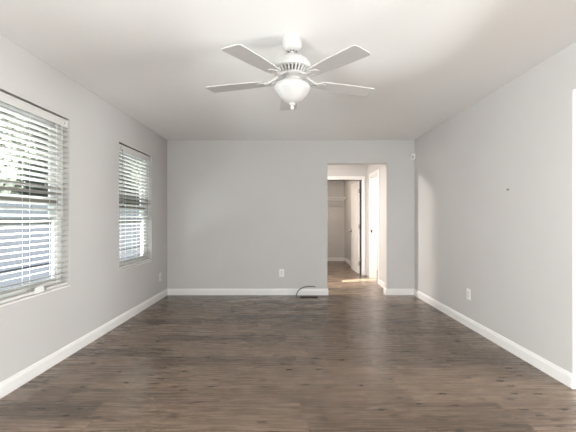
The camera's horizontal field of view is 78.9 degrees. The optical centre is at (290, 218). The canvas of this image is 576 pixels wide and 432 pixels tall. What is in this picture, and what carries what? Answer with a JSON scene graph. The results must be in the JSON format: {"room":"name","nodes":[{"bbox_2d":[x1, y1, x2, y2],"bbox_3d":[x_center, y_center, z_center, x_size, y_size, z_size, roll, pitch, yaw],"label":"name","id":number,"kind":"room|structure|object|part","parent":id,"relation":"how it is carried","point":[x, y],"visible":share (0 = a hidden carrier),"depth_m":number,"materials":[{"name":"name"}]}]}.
{"room":"empty bedroom","nodes":[
{"label":"empty bedroom","id":0,"kind":"room"},
{"bbox_2d":[0,33,166,381],"bbox_3d":[-2.019,-0.024,3.700,0.150,2.440,12.900,0,0,0],"label":"wall","id":1,"kind":"structure","parent":0,"point":[33,329],"depth_m":3.30,"materials":[{"name":"paint"}]},
{"bbox_2d":[0,102,69,306],"bbox_3d":[-2.010,-0.142,2.620,0.144,1.467,0.930,0,0,0],"label":"window","id":2,"kind":"structure","parent":1,"relation":"in","point":[1,103],"depth_m":2.90,"materials":[{"name":"plastic"}]},
{"bbox_3d":[-2.065,0.021,2.620,0.028,0.050,0.840,0,0,0],"label":"meeting rail","id":3,"kind":"part","parent":2,"relation":"part of","materials":[{"name":"white plastic"}]},
{"bbox_3d":[-2.066,-0.393,2.620,0.024,0.877,0.840,0,0,0],"label":"sash","id":4,"kind":"part","parent":2,"relation":"part of","materials":[{"name":"plastic"}]},
{"bbox_3d":[-2.037,0.181,2.620,0.026,0.730,0.840,0,0,0],"label":"sash","id":5,"kind":"part","parent":2,"relation":"part of","materials":[{"name":"plastic"}]},
{"bbox_3d":[-2.036,-0.157,2.620,0.030,0.055,0.840,0,0,0],"label":"meeting rail","id":6,"kind":"part","parent":2,"relation":"part of","materials":[{"name":"white plastic"}]},
{"bbox_2d":[0,91,68,303],"bbox_3d":[-1.972,-0.142,2.620,0.075,1.439,0.918,0,0,0],"label":"window blind","id":7,"kind":"object","parent":2,"relation":"attached to","point":[5,98],"visible":1,"depth_m":2.67,"materials":[{"name":"plastic"}]},
{"bbox_3d":[-1.980,-0.126,2.620,0.059,1.353,0.003,0,0,0],"label":"ladder cord","id":8,"kind":"part","parent":7,"relation":"part of","materials":[{"name":"white fabric"}]},
{"bbox_3d":[-1.980,0.562,2.620,0.052,0.022,0.918,0,0,0],"label":"rail","id":9,"kind":"part","parent":7,"relation":"part of","materials":[{"name":"plastic"}]},
{"bbox_3d":[-1.980,-0.126,2.919,0.059,1.353,0.003,0,0,0],"label":"ladder cord","id":10,"kind":"part","parent":7,"relation":"part of","materials":[{"name":"white fabric"}]},
{"bbox_3d":[-1.946,-0.421,2.979,0.003,0.749,0.018,0,0,0],"label":"lift cord","id":11,"kind":"part","parent":7,"relation":"part of","materials":[{"name":"white fabric"}]},
{"bbox_3d":[-1.978,0.584,2.620,0.081,0.014,0.930,0,0,0],"label":"sill","id":12,"kind":"part","parent":2,"relation":"part of","materials":[{"name":"paint"}]},
{"bbox_2d":[0,289,167,398],"bbox_3d":[-1.937,1.146,1.454,0.015,0.100,8.108,0,0,0],"label":"baseboard","id":13,"kind":"structure","parent":1,"relation":"attached to","point":[12,383],"depth_m":3.03,"materials":[{"name":"paint"}]},
{"bbox_2d":[119,150,151,270],"bbox_3d":[-2.010,-0.142,4.438,0.144,1.467,0.931,0,0,0],"label":"window","id":14,"kind":"structure","parent":1,"relation":"in","point":[142,228],"depth_m":4.82,"materials":[{"name":"plastic"}]},
{"bbox_3d":[-2.066,-0.393,4.438,0.024,0.877,0.841,0,0,0],"label":"sash","id":15,"kind":"part","parent":14,"relation":"part of","materials":[{"name":"plastic"}]},
{"bbox_3d":[-2.065,0.021,4.438,0.028,0.050,0.841,0,0,0],"label":"meeting rail","id":16,"kind":"part","parent":14,"relation":"part of","materials":[{"name":"white plastic"}]},
{"bbox_3d":[-2.037,0.181,4.438,0.026,0.730,0.841,0,0,0],"label":"sash","id":17,"kind":"part","parent":14,"relation":"part of","materials":[{"name":"plastic"}]},
{"bbox_3d":[-2.036,-0.157,4.438,0.030,0.055,0.841,0,0,0],"label":"meeting rail","id":18,"kind":"part","parent":14,"relation":"part of","materials":[{"name":"white plastic"}]},
{"bbox_2d":[119,144,150,268],"bbox_3d":[-1.972,-0.142,4.438,0.075,1.439,0.918,0,0,0],"label":"window blind","id":19,"kind":"object","parent":14,"relation":"attached to","point":[122,148],"visible":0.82,"depth_m":4.41,"materials":[{"name":"plastic"}]},
{"bbox_3d":[-1.980,-0.126,4.138,0.059,1.353,0.003,0,0,0],"label":"ladder cord","id":20,"kind":"part","parent":19,"relation":"part of","materials":[{"name":"white fabric"}]},
{"bbox_3d":[-1.980,-0.126,4.438,0.059,1.353,0.003,0,0,0],"label":"ladder cord","id":21,"kind":"part","parent":19,"relation":"part of","materials":[{"name":"white fabric"}]},
{"bbox_3d":[-1.980,0.562,4.438,0.052,0.022,0.918,0,0,0],"label":"rail","id":22,"kind":"part","parent":19,"relation":"part of","materials":[{"name":"plastic"}]},
{"bbox_3d":[-1.978,0.584,4.438,0.081,0.014,0.931,0,0,0],"label":"sill","id":23,"kind":"part","parent":14,"relation":"part of","materials":[{"name":"paint"}]},
{"bbox_2d":[0,261,575,431],"bbox_3d":[1.628,1.256,3.700,7.444,0.120,12.900,0,0,0],"label":"floor","id":24,"kind":"structure","parent":0,"point":[356,357],"depth_m":2.71,"materials":[{"name":"laminate"}]},
{"bbox_2d":[299,296,318,297],"bbox_3d":[0.280,1.193,5.335,0.300,0.007,0.132,0,0,0],"label":"floor vent","id":25,"kind":"object","parent":24,"relation":"in","point":[299,296],"visible":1,"depth_m":5.33,"materials":[{"name":"brown metal"}]},
{"bbox_2d":[0,0,575,139],"bbox_3d":[1.628,-1.344,3.700,7.444,0.200,12.900,0,0,0],"label":"ceiling","id":26,"kind":"structure","parent":0,"point":[428,62],"depth_m":2.62,"materials":[{"name":"paint"}]},
{"bbox_2d":[206,34,374,109],"bbox_3d":[0.005,-0.998,2.462,1.234,0.492,1.176,0,0,0],"label":"ceiling fan","id":27,"kind":"object","parent":26,"relation":"hanging from","point":[291,69],"visible":1,"depth_m":2.33,"materials":[{"name":"white metal"}]},
{"bbox_3d":[-0.386,-0.952,2.523,0.439,0.016,0.146,0,0,15],"label":"blade","id":28,"kind":"part","parent":27,"relation":"part of","materials":[{"name":"white laminate"}]},
{"bbox_3d":[-0.214,-0.943,2.081,0.146,0.022,0.422,0,0,34],"label":"blade","id":29,"kind":"part","parent":27,"relation":"part of","materials":[{"name":"white laminate"}]},
{"bbox_3d":[-0.018,-0.952,2.829,0.150,0.016,0.443,0,0,0],"label":"blade","id":30,"kind":"part","parent":27,"relation":"part of","materials":[{"name":"white laminate"}]},
{"bbox_3d":[0.012,-0.872,2.416,0.247,0.153,0.247,0,0,0],"label":"lamp shade","id":31,"kind":"part","parent":27,"relation":"part of","materials":[{"name":"white glass"}]},
{"bbox_3d":[0.270,-0.943,2.102,0.146,0.022,0.427,0,0,-40],"label":"blade","id":32,"kind":"part","parent":27,"relation":"part of","materials":[{"name":"white laminate"}]},
{"bbox_3d":[0.397,-0.952,2.564,0.439,0.016,0.146,0,0,-21],"label":"blade","id":33,"kind":"part","parent":27,"relation":"part of","materials":[{"name":"white laminate"}]},
{"bbox_2d":[167,140,414,288],"bbox_3d":[0.828,-0.024,5.568,5.544,2.440,0.120,0,0,0],"label":"wall","id":34,"kind":"structure","parent":0,"point":[240,212],"depth_m":5.51,"materials":[{"name":"paint"}]},
{"bbox_2d":[167,288,328,294],"bbox_3d":[-0.673,1.146,5.561,2.541,0.100,0.135,0,0,0],"label":"baseboard","id":35,"kind":"structure","parent":34,"relation":"attached to","point":[170,291],"depth_m":5.49,"materials":[{"name":"paint"}]},
{"bbox_2d":[279,269,283,276],"bbox_3d":[-0.140,0.849,5.504,0.075,0.122,0.009,0,0,0],"label":"wall outlet","id":36,"kind":"object","parent":34,"relation":"attached to","point":[281,271],"visible":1,"depth_m":5.50,"materials":[{"name":"plastic"}]},
{"bbox_2d":[327,180,343,256],"bbox_3d":[-0.144,-0.024,10.030,3.599,2.440,0.120,0,0,0],"label":"wall","id":37,"kind":"structure","parent":0,"point":[335,188],"depth_m":9.97,"materials":[{"name":"paint"}]},
{"bbox_2d":[327,197,345,198],"bbox_3d":[0.527,-0.474,9.811,2.014,0.288,0.318,0,0,0],"label":"closet shelf","id":38,"kind":"object","parent":37,"relation":"attached to","point":[327,197],"visible":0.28,"depth_m":9.67,"materials":[{"name":"white wood"}]},
{"bbox_2d":[327,257,350,265],"bbox_3d":[0.517,1.146,8.770,2.035,0.100,2.400,0,0,0],"label":"baseboard","id":39,"kind":"structure","parent":37,"relation":"attached to","point":[348,262],"depth_m":9.96,"materials":[{"name":"paint"}]},
{"bbox_2d":[327,165,366,274],"bbox_3d":[-0.162,-0.024,7.510,3.564,2.440,0.120,0,0,0],"label":"wall","id":40,"kind":"structure","parent":0,"point":[332,170],"depth_m":7.45,"materials":[{"name":"paint"}]},
{"bbox_2d":[327,176,364,274],"bbox_3d":[1.106,0.143,7.441,0.962,2.105,0.017,0,0,0],"label":"trim","id":41,"kind":"structure","parent":40,"relation":"attached to","point":[362,178],"depth_m":7.43,"materials":[{"name":"paint"}]},
{"bbox_2d":[344,180,359,261],"bbox_3d":[1.595,-0.024,8.785,0.120,2.440,2.430,0,0,0],"label":"wall","id":42,"kind":"structure","parent":0,"point":[347,183],"depth_m":9.43,"materials":[{"name":"paint"}]},
{"bbox_2d":[349,181,359,273],"bbox_3d":[1.448,0.183,7.970,0.114,2.005,0.804,0,0,-2],"label":"door","id":43,"kind":"structure","parent":42,"relation":"in","point":[355,188],"depth_m":7.87,"materials":[{"name":"paint"}]},
{"bbox_3d":[1.471,-0.259,8.147,0.033,0.834,0.184,0,0,-1],"label":"raised panel","id":44,"kind":"part","parent":43,"relation":"part of","materials":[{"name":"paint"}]},
{"bbox_3d":[1.471,0.646,8.147,0.033,0.584,0.184,0,0,-1],"label":"raised panel","id":45,"kind":"part","parent":43,"relation":"part of","materials":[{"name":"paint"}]},
{"bbox_3d":[1.480,-0.259,7.808,0.033,0.834,0.184,0,0,-2],"label":"raised panel","id":46,"kind":"part","parent":43,"relation":"part of","materials":[{"name":"paint"}]},
{"bbox_3d":[1.480,0.646,7.808,0.033,0.584,0.184,0,0,-2],"label":"raised panel","id":47,"kind":"part","parent":43,"relation":"part of","materials":[{"name":"paint"}]},
{"bbox_2d":[367,165,384,282],"bbox_3d":[1.680,-0.024,6.599,0.120,2.440,1.942,0,0,0],"label":"wall","id":48,"kind":"structure","parent":0,"point":[370,168],"depth_m":6.30,"materials":[{"name":"paint"}]},
{"bbox_2d":[370,174,377,277],"bbox_3d":[1.680,0.178,6.770,0.128,2.035,0.640,0,0,0],"label":"door","id":49,"kind":"structure","parent":48,"relation":"attached to","point":[373,180],"depth_m":7.08,"materials":[{"name":"paint"}]},
{"bbox_2d":[369,169,378,283],"bbox_3d":[1.611,0.141,6.770,0.017,2.110,0.790,0,0,0],"label":"trim","id":50,"kind":"structure","parent":48,"relation":"attached to","point":[376,171],"depth_m":6.60,"materials":[{"name":"paint"}]},
{"bbox_2d":[377,178,377,269],"bbox_3d":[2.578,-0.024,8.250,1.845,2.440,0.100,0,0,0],"label":"door frame","id":51,"kind":"structure","parent":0,"point":[377,178],"depth_m":8.20,"materials":[{"name":"paint"}]},
{"bbox_2d":[415,42,575,373],"bbox_3d":[2.072,-0.024,1.454,0.120,2.440,8.111,0,0,-1],"label":"wall","id":52,"kind":"structure","parent":0,"point":[514,249],"depth_m":3.15,"materials":[{"name":"paint"}]},
{"bbox_2d":[467,288,470,299],"bbox_3d":[1.971,0.833,3.877,0.009,0.122,0.075,0,0,-1],"label":"wall outlet","id":53,"kind":"object","parent":52,"relation":"attached to","point":[468,290],"visible":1,"depth_m":3.86,"materials":[{"name":"plastic"}]},
{"bbox_2d":[379,279,575,388],"bbox_3d":[1.783,1.146,4.415,0.454,0.100,3.934,0,0,-3],"label":"baseboard","id":54,"kind":"structure","parent":52,"relation":"attached to","point":[558,373],"depth_m":3.28,"materials":[{"name":"paint"}]},
{"label":"outside","id":55,"kind":"structure","parent":0,"visible":0},
{"bbox_2d":[0,246,140,289],"bbox_3d":[0.000,1.596,10.000,60.000,0.200,70.000,0,0,0],"label":"ground","id":56,"kind":"structure","parent":55,"point":[26,272],"depth_m":9.61,"materials":[{"name":"grey concrete"}]},
{"bbox_2d":[0,111,26,193],"bbox_3d":[-13.332,-2.733,12.880,4.828,11.858,5.084,0,0,16],"label":"tree","id":57,"kind":"object","parent":56,"relation":"on","point":[4,145],"visible":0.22,"depth_m":13.82,"materials":[{"name":"green plant"}]},
{"bbox_2d":[2,112,47,196],"bbox_3d":[-13.221,-2.564,18.726,5.074,11.032,5.169,0,0,0],"label":"tree","id":58,"kind":"object","parent":56,"relation":"on","point":[27,157],"visible":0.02,"depth_m":16.98,"materials":[{"name":"green plant"}]},
{"bbox_2d":[0,203,140,271],"bbox_3d":[-8.023,0.471,18.000,0.075,1.950,30.000,0,0,0],"label":"fence","id":59,"kind":"object","parent":56,"relation":"on","point":[10,243],"visible":0.15,"depth_m":10.71,"materials":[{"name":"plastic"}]},
{"bbox_2d":[119,155,139,204],"bbox_3d":[-12.875,-2.896,29.265,4.724,11.781,4.959,0,0,-39],"label":"tree","id":60,"kind":"object","parent":56,"relation":"on","point":[119,155],"visible":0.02,"depth_m":27.25,"materials":[{"name":"green plant"}]}
]}

